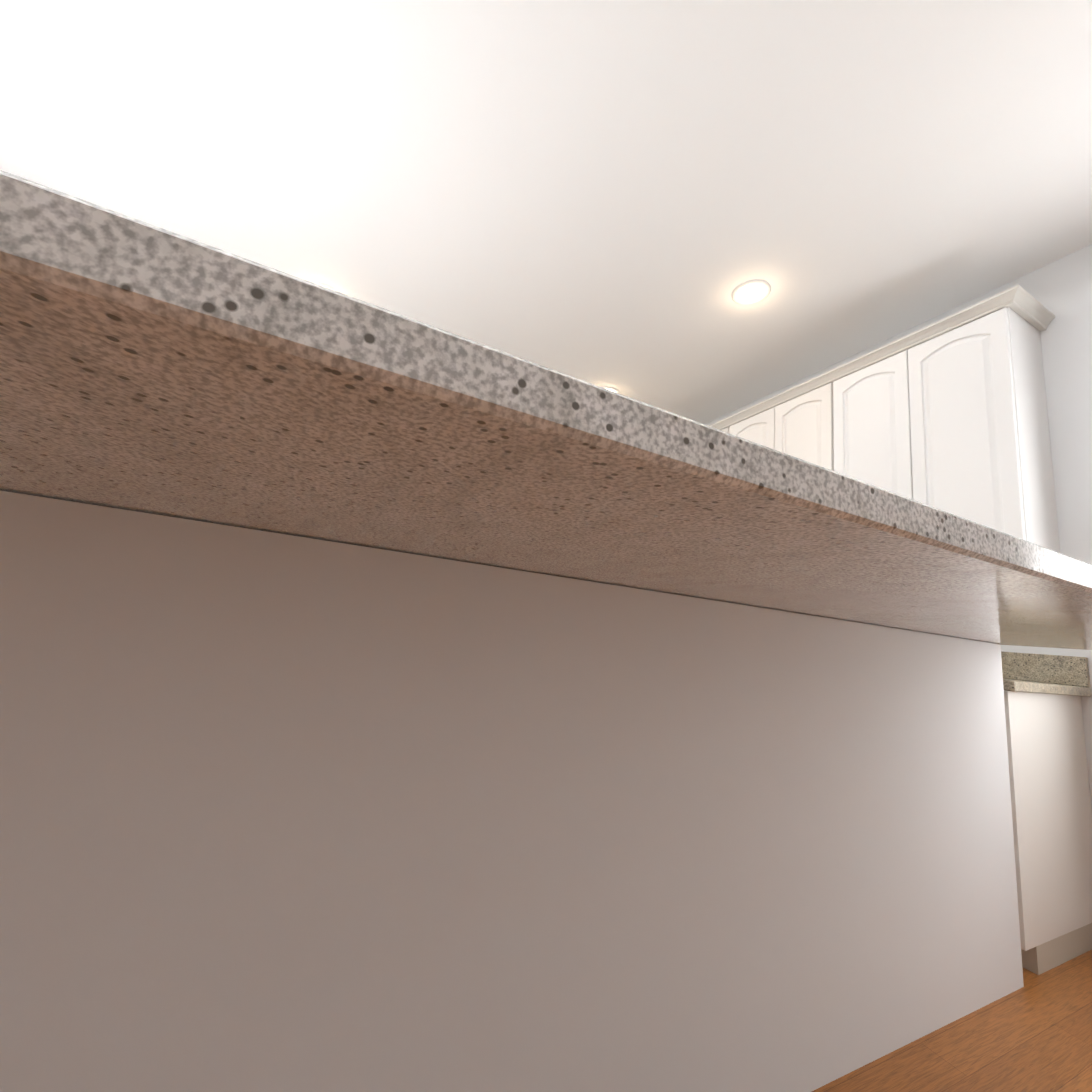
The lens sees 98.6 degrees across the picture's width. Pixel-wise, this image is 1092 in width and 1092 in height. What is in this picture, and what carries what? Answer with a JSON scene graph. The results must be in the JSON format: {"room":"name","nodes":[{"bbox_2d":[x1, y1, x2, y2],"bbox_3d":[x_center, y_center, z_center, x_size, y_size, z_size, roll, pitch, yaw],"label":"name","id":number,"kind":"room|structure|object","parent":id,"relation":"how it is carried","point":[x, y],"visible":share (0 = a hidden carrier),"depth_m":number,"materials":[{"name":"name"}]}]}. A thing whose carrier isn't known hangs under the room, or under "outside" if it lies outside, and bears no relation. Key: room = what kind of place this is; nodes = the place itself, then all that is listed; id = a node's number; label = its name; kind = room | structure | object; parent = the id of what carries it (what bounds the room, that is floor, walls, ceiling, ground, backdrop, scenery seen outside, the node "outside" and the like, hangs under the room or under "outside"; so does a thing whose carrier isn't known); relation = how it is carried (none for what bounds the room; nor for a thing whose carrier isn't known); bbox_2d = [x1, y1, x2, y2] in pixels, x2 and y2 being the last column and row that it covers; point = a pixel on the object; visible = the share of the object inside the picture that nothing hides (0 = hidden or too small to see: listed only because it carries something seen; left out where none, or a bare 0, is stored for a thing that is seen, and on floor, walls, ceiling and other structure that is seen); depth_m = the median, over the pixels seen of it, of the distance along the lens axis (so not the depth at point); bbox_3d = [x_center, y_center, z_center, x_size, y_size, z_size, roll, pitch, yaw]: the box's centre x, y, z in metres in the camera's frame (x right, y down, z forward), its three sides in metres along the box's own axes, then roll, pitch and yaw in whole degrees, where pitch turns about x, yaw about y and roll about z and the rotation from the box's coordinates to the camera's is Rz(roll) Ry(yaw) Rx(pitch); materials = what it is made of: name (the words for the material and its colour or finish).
{"room":"kitchen","nodes":[
{"label":"kitchen","id":0,"kind":"room"},
{"bbox_2d":[0,0,1091,423],"bbox_3d":[-0.889,-1.994,0.520,7.700,0.120,6.500,10,-11,-25],"label":"ceiling","id":1,"kind":"structure","parent":0,"point":[624,196],"depth_m":1.92,"materials":[{"name":"white paint"}]},
{"bbox_2d":[312,281,337,291],"bbox_3d":[-1.369,-1.558,2.898,0.196,0.008,0.196,10,-11,-25],"label":"recessed light","id":2,"kind":"object","parent":1,"relation":"in","point":[324,285],"visible":0.17,"depth_m":2.82,"materials":[{"name":"white glass"}]},
{"bbox_2d":[603,386,618,392],"bbox_3d":[0.487,-1.222,3.752,0.196,0.008,0.196,10,-11,-25],"label":"recessed light","id":3,"kind":"object","parent":1,"relation":"in","point":[612,389],"visible":0.23,"depth_m":3.67,"materials":[{"name":"white glass"}]},
{"bbox_2d":[732,279,770,305],"bbox_3d":[1.113,-1.371,2.548,0.196,0.008,0.196,10,-11,-25],"label":"recessed light","id":4,"kind":"object","parent":1,"relation":"in","point":[751,292],"visible":1,"depth_m":2.54,"materials":[{"name":"white glass"}]},
{"bbox_2d":[705,244,1091,809],"bbox_3d":[2.338,0.068,1.848,0.150,2.830,6.500,10,-11,-25],"label":"wall","id":5,"kind":"structure","parent":0,"point":[1060,289],"depth_m":2.06,"materials":[{"name":"white paint"}]},
{"bbox_2d":[721,427,729,432],"bbox_3d":[1.234,-0.275,3.716,0.362,1.110,0.754,10,-11,-25],"label":"upper cabinet","id":6,"kind":"object","parent":5,"relation":"attached to","point":[726,429],"visible":0.02,"depth_m":3.42,"materials":[{"name":"white paint"}]},
{"bbox_2d":[729,383,833,470],"bbox_3d":[1.592,-0.599,3.079,0.362,0.625,0.760,10,-11,-25],"label":"upper cabinet","id":7,"kind":"object","parent":5,"relation":"attached to","point":[801,427],"visible":0.27,"depth_m":2.87,"materials":[{"name":"white paint"}]},
{"bbox_2d":[833,307,1059,552],"bbox_3d":[1.906,-0.448,2.352,0.362,1.110,0.771,10,-11,-25],"label":"upper cabinet","id":8,"kind":"object","parent":5,"relation":"attached to","point":[954,421],"visible":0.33,"depth_m":2.12,"materials":[{"name":"white paint"}]},
{"bbox_2d":[812,950,1091,1091],"bbox_3d":[-1.179,0.897,0.011,7.700,0.120,6.500,10,-11,-25],"label":"floor","id":9,"kind":"structure","parent":0,"point":[1034,1034],"depth_m":1.19,"materials":[{"name":"brown wood"}]},
{"bbox_2d":[0,490,435,1091],"bbox_3d":[-0.681,0.515,0.896,0.600,1.032,0.725,10,-11,-25],"label":"base cabinet","id":10,"kind":"object","parent":9,"relation":"on","point":[280,812],"depth_m":0.62,"materials":[{"name":"white paint"}]},
{"bbox_2d":[360,558,803,1091],"bbox_3d":[-0.004,0.638,1.214,0.916,1.032,0.725,10,-11,-25],"label":"base cabinet","id":11,"kind":"object","parent":9,"relation":"on","point":[594,886],"depth_m":0.87,"materials":[{"name":"white paint"}]},
{"bbox_2d":[0,170,1091,649],"bbox_3d":[-0.380,-0.081,0.446,4.713,0.035,0.694,10,-11,-25],"label":"countertop","id":12,"kind":"structure","parent":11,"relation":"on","point":[148,368],"depth_m":0.31,"materials":[{"name":"grey stone"}]},
{"bbox_2d":[800,614,1023,1091],"bbox_3d":[0.872,0.798,1.625,1.085,1.032,0.725,10,-11,-25],"label":"base cabinet","id":13,"kind":"object","parent":9,"relation":"on","point":[910,926],"depth_m":1.26,"materials":[{"name":"white paint"}]},
{"bbox_2d":[1004,690,1091,974],"bbox_3d":[1.627,1.021,2.012,0.667,0.878,0.783,10,-11,-25],"label":"base cabinet","id":14,"kind":"object","parent":9,"relation":"on","point":[1050,800],"depth_m":1.65,"materials":[{"name":"white paint"}]},
{"bbox_2d":[1001,651,1091,696],"bbox_3d":[1.696,0.515,2.095,0.638,0.153,0.815,10,-11,-25],"label":"countertop","id":15,"kind":"structure","parent":14,"relation":"on","point":[1055,671],"depth_m":1.92,"materials":[{"name":"stone"}]},
{"bbox_3d":[0.819,-0.219,4.272,0.619,1.110,0.606,10,-11,-25],"label":"upper cabinet","id":16,"kind":"object","parent":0,"visible":0},
{"bbox_2d":[709,285,1054,429],"bbox_3d":[-0.186,-1.226,2.416,4.297,0.054,2.653,10,-11,-25],"label":"crown molding","id":17,"kind":"structure","parent":16,"relation":"attached to","point":[1019,300],"depth_m":2.32,"materials":[{"name":"white paint"}]}
]}

